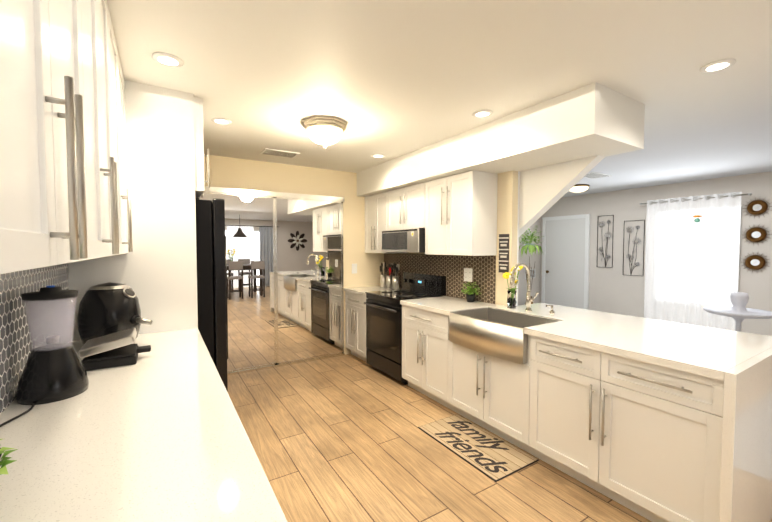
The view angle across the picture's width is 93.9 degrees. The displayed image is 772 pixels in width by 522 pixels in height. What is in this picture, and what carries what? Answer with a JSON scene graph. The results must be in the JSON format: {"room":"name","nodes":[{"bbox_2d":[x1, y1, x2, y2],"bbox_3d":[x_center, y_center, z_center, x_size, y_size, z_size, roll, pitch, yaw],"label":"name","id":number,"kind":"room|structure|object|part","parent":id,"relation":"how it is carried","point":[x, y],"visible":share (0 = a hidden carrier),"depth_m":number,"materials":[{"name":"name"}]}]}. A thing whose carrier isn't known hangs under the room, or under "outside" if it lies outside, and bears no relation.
{"room":"kitchen","nodes":[
{"label":"kitchen","id":0,"kind":"room"},
{"bbox_2d":[0,0,19,291],"bbox_3d":[-0.350,-0.488,-0.053,0.298,1.048,0.917,-1,3,-32],"label":"upper cabinet","id":1,"kind":"object","parent":0,"relation":"attached to","point":[9,214],"depth_m":0.49,"materials":[{"name":"white wood"}]},
{"bbox_2d":[0,263,69,413],"bbox_3d":[-0.795,0.274,0.416,0.010,0.508,3.918,-1,3,-32],"label":"backsplash","id":2,"kind":"structure","parent":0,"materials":[{"name":"grey tile"}]},
{"bbox_2d":[12,0,99,287],"bbox_3d":[-0.747,-0.512,0.583,0.298,1.048,0.817,-1,3,-32],"label":"upper cabinet","id":3,"kind":"object","parent":0,"relation":"attached to","point":[54,77],"depth_m":0.65,"materials":[{"name":"white wood"}]},
{"bbox_2d":[92,0,119,257],"bbox_3d":[-1.106,-0.533,1.155,0.298,1.048,0.768,-1,3,-32],"label":"upper cabinet","id":4,"kind":"object","parent":0,"relation":"attached to","point":[103,38],"depth_m":1.36,"materials":[{"name":"white wood"}]},
{"bbox_2d":[116,45,131,253],"bbox_3d":[-1.479,-0.555,1.752,0.298,1.048,0.877,-1,3,-32],"label":"upper cabinet","id":5,"kind":"object","parent":0,"relation":"attached to","point":[125,193],"depth_m":1.92,"materials":[{"name":"white wood"}]},
{"bbox_2d":[68,80,197,340],"bbox_3d":[-1.567,0.135,2.266,0.670,2.470,0.040,-1,3,-32],"label":"partition panel","id":6,"kind":"object","parent":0,"point":[155,270],"visible":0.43,"depth_m":2.30,"materials":[{"name":"white wood"}]},
{"bbox_2d":[0,328,286,521],"bbox_3d":[-0.516,0.542,0.601,0.668,0.040,3.918,-1,3,-32],"label":"countertop","id":7,"kind":"structure","parent":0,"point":[161,437],"depth_m":0.97,"materials":[{"name":"white stone"}]},
{"bbox_2d":[0,439,17,474],"bbox_3d":[-0.816,0.389,0.662,0.196,0.262,0.193,-1,3,-32],"label":"potted plant","id":8,"kind":"object","parent":7,"relation":"on","point":[4,461],"visible":1,"depth_m":0.72,"materials":[{"name":"green plant"}]},
{"bbox_2d":[0,403,33,456],"bbox_3d":[-1.125,0.499,1.069,0.074,0.006,0.503,-1,3,-32],"label":"cord","id":9,"kind":"object","parent":7,"relation":"on","point":[18,416],"visible":0.75,"depth_m":1.14,"materials":[{"name":"black rubber"}]},
{"bbox_2d":[16,285,88,404],"bbox_3d":[-1.237,0.293,1.338,0.200,0.404,0.208,-1,3,-32],"label":"blender","id":10,"kind":"object","parent":7,"relation":"on","point":[54,370],"visible":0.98,"depth_m":1.29,"materials":[{"name":"black plastic"}]},
{"bbox_2d":[77,282,152,343],"bbox_3d":[-1.524,0.294,2.039,0.342,0.350,0.284,-1,3,-32],"label":"toaster","id":11,"kind":"object","parent":7,"relation":"on","point":[107,308],"visible":0.85,"depth_m":1.92,"materials":[{"name":"black metal"}]},
{"bbox_2d":[79,328,150,370],"bbox_3d":[-1.287,0.413,1.732,0.261,0.134,0.220,-1,3,-32],"label":"grill","id":12,"kind":"object","parent":7,"relation":"on","point":[119,348],"visible":0.94,"depth_m":1.65,"materials":[{"name":"black"}]},
{"bbox_2d":[193,96,207,197],"bbox_3d":[-1.695,-0.793,2.494,0.728,0.628,0.536,-1,3,-32],"label":"upper cabinet","id":13,"kind":"object","parent":0,"relation":"attached to","point":[198,103],"depth_m":2.45,"materials":[{"name":"white wood"}]},
{"bbox_2d":[204,154,383,354],"bbox_3d":[-1.423,0.048,4.607,3.400,2.470,0.500,-1,3,-32],"label":"wall","id":14,"kind":"structure","parent":0,"point":[230,172],"depth_m":4.66,"materials":[{"name":"beige paint"}]},
{"bbox_2d":[199,186,344,375],"bbox_3d":[-1.379,0.234,4.322,1.925,2.120,0.038,-1,3,-32],"label":"mirrored closet doors","id":15,"kind":"structure","parent":14,"relation":"in","point":[285,300],"depth_m":4.39,"materials":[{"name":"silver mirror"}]},
{"bbox_2d":[352,264,356,273],"bbox_3d":[-0.431,0.104,4.928,0.080,0.135,0.010,-1,3,-32],"label":"light switch","id":16,"kind":"object","parent":14,"relation":"attached to","point":[354,268],"visible":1,"depth_m":4.92,"materials":[{"name":"white plastic"}]},
{"bbox_2d":[107,0,771,196],"bbox_3d":[2.787,-1.106,1.593,7.590,0.060,10.000,-1,3,-32],"label":"ceiling","id":17,"kind":"structure","parent":0,"point":[391,79],"depth_m":2.06,"materials":[{"name":"paint"}]},
{"bbox_2d":[151,52,183,66],"bbox_3d":[-1.177,-1.083,1.946,0.149,0.008,0.149,1,2,22],"label":"recessed light","id":18,"kind":"object","parent":17,"relation":"in","point":[167,59],"depth_m":1.93,"materials":[{"name":"white paint"}]},
{"bbox_2d":[211,117,231,124],"bbox_3d":[-1.317,-1.118,2.884,0.149,0.008,0.149,-2,3,-38],"label":"recessed light","id":19,"kind":"object","parent":17,"relation":"in","point":[217,120],"depth_m":2.88,"materials":[{"name":"white paint"}]},
{"bbox_2d":[260,148,299,157],"bbox_3d":[-1.136,-1.152,3.857,0.360,0.012,0.220,-1,3,-32],"label":"ceiling vent","id":20,"kind":"object","parent":17,"relation":"in","point":[275,152],"visible":1,"depth_m":3.84,"materials":[{"name":"white metal"}]},
{"bbox_2d":[302,116,346,148],"bbox_3d":[-0.501,-1.023,2.961,0.380,0.203,0.380,-1,3,-32],"label":"kitchen ceiling light","id":21,"kind":"object","parent":17,"relation":"attached to","point":[324,130],"visible":1,"depth_m":2.85,"materials":[{"name":"white glass"}]},
{"bbox_2d":[371,154,384,157],"bbox_3d":[-0.086,-1.158,3.971,0.149,0.008,0.149,-2,3,-38],"label":"recessed light","id":22,"kind":"object","parent":17,"relation":"in","point":[374,155],"depth_m":3.95,"materials":[{"name":"white paint"}]},
{"bbox_2d":[472,110,492,117],"bbox_3d":[0.729,-1.112,2.725,0.149,0.008,0.149,-2,3,-38],"label":"recessed light","id":23,"kind":"object","parent":17,"relation":"in","point":[480,113],"depth_m":2.71,"materials":[{"name":"white paint"}]},
{"bbox_2d":[357,82,644,196],"bbox_3d":[0.718,-0.999,3.737,0.650,0.313,3.180,-1,3,-32],"label":"bulkhead","id":24,"kind":"object","parent":17,"relation":"attached to","point":[592,119],"visible":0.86,"depth_m":2.69,"materials":[{"name":"paint"}]},
{"bbox_2d":[519,225,542,254],"bbox_3d":[2.777,-0.657,6.936,0.599,1.229,0.577,-1,3,-32],"label":"hanging fern","id":25,"kind":"object","parent":17,"relation":"hanging from","point":[530,247],"visible":0.98,"depth_m":6.86,"materials":[{"name":"green plant"}]},
{"bbox_2d":[569,184,588,192],"bbox_3d":[3.155,-1.181,5.917,0.320,0.108,0.320,-1,3,-32],"label":"ceiling light","id":26,"kind":"object","parent":17,"relation":"attached to","point":[577,188],"visible":0.9,"depth_m":5.81,"materials":[{"name":"white metal"}]},
{"bbox_2d":[584,172,610,178],"bbox_3d":[2.902,-1.196,5.038,0.450,0.012,0.250,-1,3,-32],"label":"ceiling vent","id":27,"kind":"object","parent":17,"relation":"in","point":[592,175],"visible":0.83,"depth_m":5.02,"materials":[{"name":"white paint"}]},
{"bbox_2d":[700,59,735,72],"bbox_3d":[1.849,-1.085,2.010,0.149,0.008,0.149,-2,3,-38],"label":"recessed light","id":28,"kind":"object","parent":17,"relation":"in","point":[718,65],"depth_m":2.00,"materials":[{"name":"white paint"}]},
{"bbox_2d":[408,170,519,305],"bbox_3d":[0.609,0.060,4.281,0.100,2.470,2.210,-1,3,-32],"label":"wall","id":29,"kind":"structure","parent":0,"point":[508,202],"depth_m":3.35,"materials":[{"name":"white paint"}]},
{"bbox_2d":[365,191,411,253],"bbox_3d":[0.012,-0.491,4.809,0.328,0.773,0.642,-1,3,-32],"label":"upper cabinet","id":30,"kind":"object","parent":29,"relation":"attached to","point":[376,206],"depth_m":4.73,"materials":[{"name":"white wood"}]},
{"bbox_2d":[388,183,423,229],"bbox_3d":[0.352,-0.616,4.260,0.328,0.483,0.760,-1,3,-32],"label":"upper cabinet","id":31,"kind":"object","parent":29,"relation":"attached to","point":[406,204],"depth_m":4.13,"materials":[{"name":"white wood"}]},
{"bbox_2d":[381,228,424,252],"bbox_3d":[0.313,-0.237,4.250,0.411,0.262,0.752,-1,3,-32],"label":"microwave","id":32,"kind":"object","parent":31,"relation":"attached to","point":[406,240],"visible":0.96,"depth_m":4.05,"materials":[{"name":"silver metal"}]},
{"bbox_2d":[424,170,497,257],"bbox_3d":[0.723,-0.449,3.674,0.328,0.773,0.753,-1,3,-32],"label":"upper cabinet","id":33,"kind":"object","parent":29,"relation":"attached to","point":[460,210],"depth_m":3.43,"materials":[{"name":"white wood"}]},
{"bbox_2d":[464,268,472,281],"bbox_3d":[0.856,0.145,3.760,0.009,0.140,0.120,-1,3,-32],"label":"outlet","id":34,"kind":"object","parent":29,"relation":"attached to","point":[468,274],"visible":1,"depth_m":3.75,"materials":[{"name":"white plastic"}]},
{"bbox_2d":[498,234,508,272],"bbox_3d":[1.104,-0.071,3.376,0.012,0.360,0.118,-1,3,-32],"label":"sign","id":35,"kind":"object","parent":29,"relation":"attached to","point":[503,260],"visible":0.98,"depth_m":3.37,"materials":[{"name":"grey wood"}]},
{"bbox_2d":[448,306,487,321],"bbox_3d":[0.741,0.548,3.200,0.458,0.230,0.012,-1,3,-32],"label":"sink","id":36,"kind":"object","parent":0,"relation":"attached to","point":[450,312],"depth_m":3.13,"materials":[{"name":"silver metal"}]},
{"bbox_2d":[448,314,523,361],"bbox_3d":[0.745,0.564,2.773,0.012,0.230,0.716,-1,3,-32],"label":"sink","id":37,"kind":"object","parent":0,"relation":"attached to","point":[498,337],"depth_m":2.69,"materials":[{"name":"silver metal"}]},
{"bbox_2d":[227,354,771,521],"bbox_3d":[2.787,1.423,1.688,7.590,0.060,10.000,-1,3,-32],"label":"floor","id":38,"kind":"structure","parent":0,"point":[344,438],"depth_m":2.44,"materials":[{"name":"brown wood"}]},
{"bbox_2d":[195,197,227,391],"bbox_3d":[-1.720,0.452,2.773,0.897,1.800,0.910,-1,3,-32],"label":"fridge","id":39,"kind":"object","parent":38,"relation":"on","point":[211,250],"visible":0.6,"depth_m":2.54,"materials":[{"name":"black metal"}]},
{"bbox_2d":[344,290,367,361],"bbox_3d":[-0.133,0.841,4.806,0.628,0.869,0.578,-1,3,-32],"label":"base cabinet","id":40,"kind":"object","parent":38,"relation":"on","point":[355,308],"depth_m":4.61,"materials":[{"name":"white wood"}]},
{"bbox_2d":[344,286,401,293],"bbox_3d":[-0.140,0.387,4.783,0.648,0.041,0.581,-1,3,-32],"label":"countertop","id":41,"kind":"structure","parent":40,"relation":"on","point":[354,290],"depth_m":4.68,"materials":[{"name":"white stone"}]},
{"bbox_2d":[380,262,385,286],"bbox_3d":[-0.040,0.185,4.996,0.118,0.347,0.095,2,3,40],"label":"utensil crock","id":42,"kind":"object","parent":41,"relation":"on","point":[382,264],"depth_m":4.96,"materials":[{"name":"silver metal"}]},
{"bbox_2d":[384,263,388,287],"bbox_3d":[0.041,0.199,4.856,0.111,0.330,0.109,0,2,-8],"label":"utensil crock","id":43,"kind":"object","parent":41,"relation":"on","point":[386,277],"depth_m":4.85,"materials":[{"name":"silver metal"}]},
{"bbox_2d":[389,263,399,288],"bbox_3d":[0.133,0.200,4.732,0.107,0.338,0.126,-1,3,-32],"label":"utensil crock","id":44,"kind":"object","parent":41,"relation":"on","point":[389,281],"depth_m":4.72,"materials":[{"name":"silver metal"}]},
{"bbox_2d":[364,272,445,383],"bbox_3d":[0.193,0.731,4.210,0.668,1.135,0.754,-1,3,-32],"label":"range","id":45,"kind":"object","parent":38,"relation":"on","point":[384,320],"visible":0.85,"depth_m":4.08,"materials":[{"name":"black metal"}]},
{"bbox_3d":[-0.053,0.831,4.060,0.088,0.855,0.752,-1,3,-32],"label":"door","id":46,"kind":"part","parent":45,"relation":"part of","materials":[{"name":"black"}]},
{"bbox_2d":[402,306,503,400],"bbox_3d":[0.633,0.887,3.583,0.628,0.869,0.769,-1,3,-32],"label":"base cabinet","id":47,"kind":"object","parent":38,"relation":"on","point":[420,328],"depth_m":3.45,"materials":[{"name":"white wood"}]},
{"bbox_2d":[400,294,499,313],"bbox_3d":[0.618,0.432,3.572,0.648,0.041,0.750,-1,3,-32],"label":"countertop","id":48,"kind":"structure","parent":47,"relation":"on","point":[437,305],"depth_m":3.48,"materials":[{"name":"white stone"}]},
{"bbox_2d":[461,282,480,301],"bbox_3d":[0.846,0.309,3.613,0.174,0.202,0.226,-1,3,-32],"label":"potted plant","id":49,"kind":"object","parent":48,"relation":"on","point":[470,295],"visible":1,"depth_m":3.59,"materials":[{"name":"green plant"}]},
{"bbox_2d":[418,414,538,481],"bbox_3d":[0.652,1.351,2.685,0.430,0.008,0.800,-1,3,-32],"label":"kitchen mat","id":50,"kind":"object","parent":38,"relation":"on","point":[516,459],"visible":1,"depth_m":2.58,"materials":[{"name":"woven fabric"},{"name":"black ink"}]},
{"bbox_2d":[435,432,507,472],"bbox_3d":[0.609,1.350,2.583,0.171,0.001,0.618,-1,3,-32],"label":"lettering","id":51,"kind":"object","parent":50,"relation":"on","point":[496,469],"visible":1,"depth_m":2.54,"materials":[{"name":"grey fabric"}]},
{"bbox_2d":[446,421,508,449],"bbox_3d":[0.693,1.343,2.777,0.224,0.001,0.547,-1,3,-32],"label":"lettering","id":52,"kind":"object","parent":50,"relation":"on","point":[482,436],"visible":1,"depth_m":2.74,"materials":[{"name":"grey"}]},
{"bbox_2d":[436,338,539,456],"bbox_3d":[1.001,1.018,2.950,0.680,0.654,0.937,-1,3,-32],"label":"base cabinet","id":53,"kind":"object","parent":38,"relation":"on","point":[497,394],"depth_m":2.74,"materials":[{"name":"white wood"}]},
{"bbox_2d":[524,334,587,482],"bbox_3d":[1.363,0.930,2.418,0.628,0.869,0.577,-1,3,-32],"label":"base cabinet","id":54,"kind":"object","parent":38,"relation":"on","point":[563,369],"depth_m":2.27,"materials":[{"name":"white wood"}]},
{"bbox_2d":[584,350,767,521],"bbox_3d":[1.610,0.945,2.023,0.628,0.869,0.588,-1,3,-32],"label":"base cabinet","id":55,"kind":"object","parent":38,"relation":"on","point":[653,420],"depth_m":1.78,"materials":[{"name":"white wood"}]},
{"bbox_2d":[512,303,771,381],"bbox_3d":[1.505,0.469,2.571,1.090,0.041,1.656,-1,3,-32],"label":"countertop","id":56,"kind":"structure","parent":55,"relation":"on","point":[709,352],"depth_m":2.14,"materials":[{"name":"white stone"}]},
{"bbox_2d":[449,307,559,364],"bbox_3d":[0.926,0.569,2.887,0.502,0.247,0.740,-1,3,-32],"label":"sink","id":57,"kind":"object","parent":56,"relation":"in","point":[499,333],"depth_m":2.79,"materials":[{"name":"silver metal"}]},
{"bbox_2d":[502,266,522,307],"bbox_3d":[1.130,0.226,3.193,0.162,0.399,0.184,-1,3,-32],"label":"flower vase","id":58,"kind":"object","parent":56,"relation":"on","point":[511,301],"visible":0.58,"depth_m":3.22,"materials":[{"name":"clear glass"}]},
{"bbox_2d":[509,263,555,317],"bbox_3d":[1.189,0.226,2.939,0.266,0.417,0.269,-1,3,-32],"label":"faucet","id":59,"kind":"object","parent":56,"relation":"on","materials":[{"name":"silver metal"}]},
{"bbox_3d":[3.013,1.276,4.774,3.730,0.004,4.800,-1,3,-32],"label":"tile floor","id":60,"kind":"structure","parent":38,"relation":"on","visible":0},
{"bbox_2d":[525,257,534,304],"bbox_3d":[2.888,0.546,7.242,0.204,1.278,0.197,-1,3,-32],"label":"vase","id":61,"kind":"object","parent":60,"relation":"on","point":[532,277],"visible":0.21,"depth_m":7.20,"materials":[{"name":"glass"}]},
{"bbox_2d":[703,292,771,331],"bbox_3d":[3.596,0.818,3.682,0.640,1.000,0.640,-1,3,-32],"label":"stand","id":62,"kind":"object","parent":60,"relation":"on","point":[738,312],"visible":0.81,"depth_m":3.62,"materials":[{"name":"grey plastic"}]},
{"bbox_2d":[520,338,523,361],"bbox_3d":[1.127,0.571,2.583,0.458,0.230,0.012,-1,3,-32],"label":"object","id":63,"kind":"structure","parent":0,"relation":"attached to","point":[521,339],"depth_m":2.46,"materials":[{"name":"silver metal"}]},
{"bbox_2d":[488,306,559,325],"bbox_3d":[1.133,0.555,3.016,0.012,0.230,0.740,-1,3,-32],"label":"sink","id":64,"kind":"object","parent":0,"relation":"attached to","point":[510,316],"depth_m":3.06,"materials":[{"name":"silver metal"}]},
{"bbox_2d":[518,217,540,305],"bbox_3d":[1.603,-0.031,6.735,3.990,2.470,0.100,-1,3,-32],"label":"wall","id":65,"kind":"structure","parent":0,"point":[535,281],"depth_m":7.59,"materials":[{"name":"grey paint"}]},
{"bbox_2d":[525,269,535,278],"bbox_3d":[3.029,0.268,7.569,0.340,0.190,0.014,-1,3,-32],"label":"light switch","id":66,"kind":"object","parent":65,"relation":"in","point":[532,275],"visible":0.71,"depth_m":7.59,"materials":[{"name":"white paint"}]},
{"bbox_2d":[519,155,604,236],"bbox_3d":[1.407,-0.461,3.174,0.100,0.720,0.938,-1,3,-32],"label":"wall","id":67,"kind":"structure","parent":0,"point":[543,190],"depth_m":3.13,"materials":[{"name":"white paint"}]},
{"bbox_2d":[540,171,771,335],"bbox_3d":[5.962,0.085,3.625,0.100,2.470,10.000,-1,3,-32],"label":"wall","id":68,"kind":"structure","parent":0,"point":[616,288],"depth_m":6.19,"materials":[{"name":"grey paint"}]},
{"bbox_2d":[541,214,589,309],"bbox_3d":[3.572,0.140,7.254,0.105,2.090,0.980,-1,3,-32],"label":"closet door","id":69,"kind":"structure","parent":68,"relation":"in","point":[565,257],"depth_m":7.21,"materials":[{"name":"white wood"}]},
{"bbox_2d":[597,215,613,267],"bbox_3d":[4.015,-0.357,6.607,0.030,0.950,0.275,-1,3,-32],"label":"art panel","id":70,"kind":"object","parent":68,"relation":"attached to","point":[607,235],"visible":1,"depth_m":6.58,"materials":[{"name":"grey metal"}]},
{"bbox_2d":[623,220,644,275],"bbox_3d":[4.266,-0.222,6.211,0.030,0.950,0.320,-1,3,-32],"label":"art panel","id":71,"kind":"object","parent":68,"relation":"attached to","point":[634,243],"visible":1,"depth_m":6.20,"materials":[{"name":"grey metal"}]},
{"bbox_2d":[738,205,741,291],"bbox_3d":[4.691,-0.060,5.498,0.060,1.480,1.030,-1,3,-32],"label":"living room window","id":72,"kind":"structure","parent":68,"relation":"in","point":[739,249],"depth_m":5.06,"materials":[{"name":"white"}]},
{"bbox_2d":[640,192,751,330],"bbox_3d":[4.595,0.118,5.486,0.048,2.185,1.350,-1,3,-32],"label":"curtain","id":73,"kind":"object","parent":72,"relation":"hanging from","point":[691,269],"visible":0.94,"depth_m":5.43,"materials":[{"name":"white fabric"}]},
{"bbox_2d":[693,209,701,222],"bbox_3d":[4.592,-0.744,5.310,0.104,0.360,0.104,-1,3,-32],"label":"hanging ornament","id":74,"kind":"object","parent":73,"relation":"hanging from","point":[697,220],"visible":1,"depth_m":5.30,"materials":[{"name":"teal glass"}]},
{"bbox_2d":[741,253,768,271],"bbox_3d":[5.056,0.021,4.938,0.030,0.296,0.300,-1,3,-32],"label":"sunburst mirror","id":75,"kind":"object","parent":68,"relation":"attached to","point":[755,262],"visible":1,"depth_m":4.93,"materials":[{"name":"gold metal"}]},
{"bbox_2d":[742,198,771,217],"bbox_3d":[5.056,-0.729,4.910,0.030,0.296,0.300,-1,3,-32],"label":"sunburst mirror","id":76,"kind":"object","parent":68,"relation":"attached to","point":[758,207],"visible":1,"depth_m":4.91,"materials":[{"name":"gold metal"}]},
{"bbox_2d":[742,225,771,245],"bbox_3d":[5.056,-0.359,4.924,0.030,0.296,0.300,-1,3,-32],"label":"sunburst mirror","id":77,"kind":"object","parent":68,"relation":"attached to","point":[756,234],"visible":1,"depth_m":4.92,"materials":[{"name":"gold metal"}]}
]}

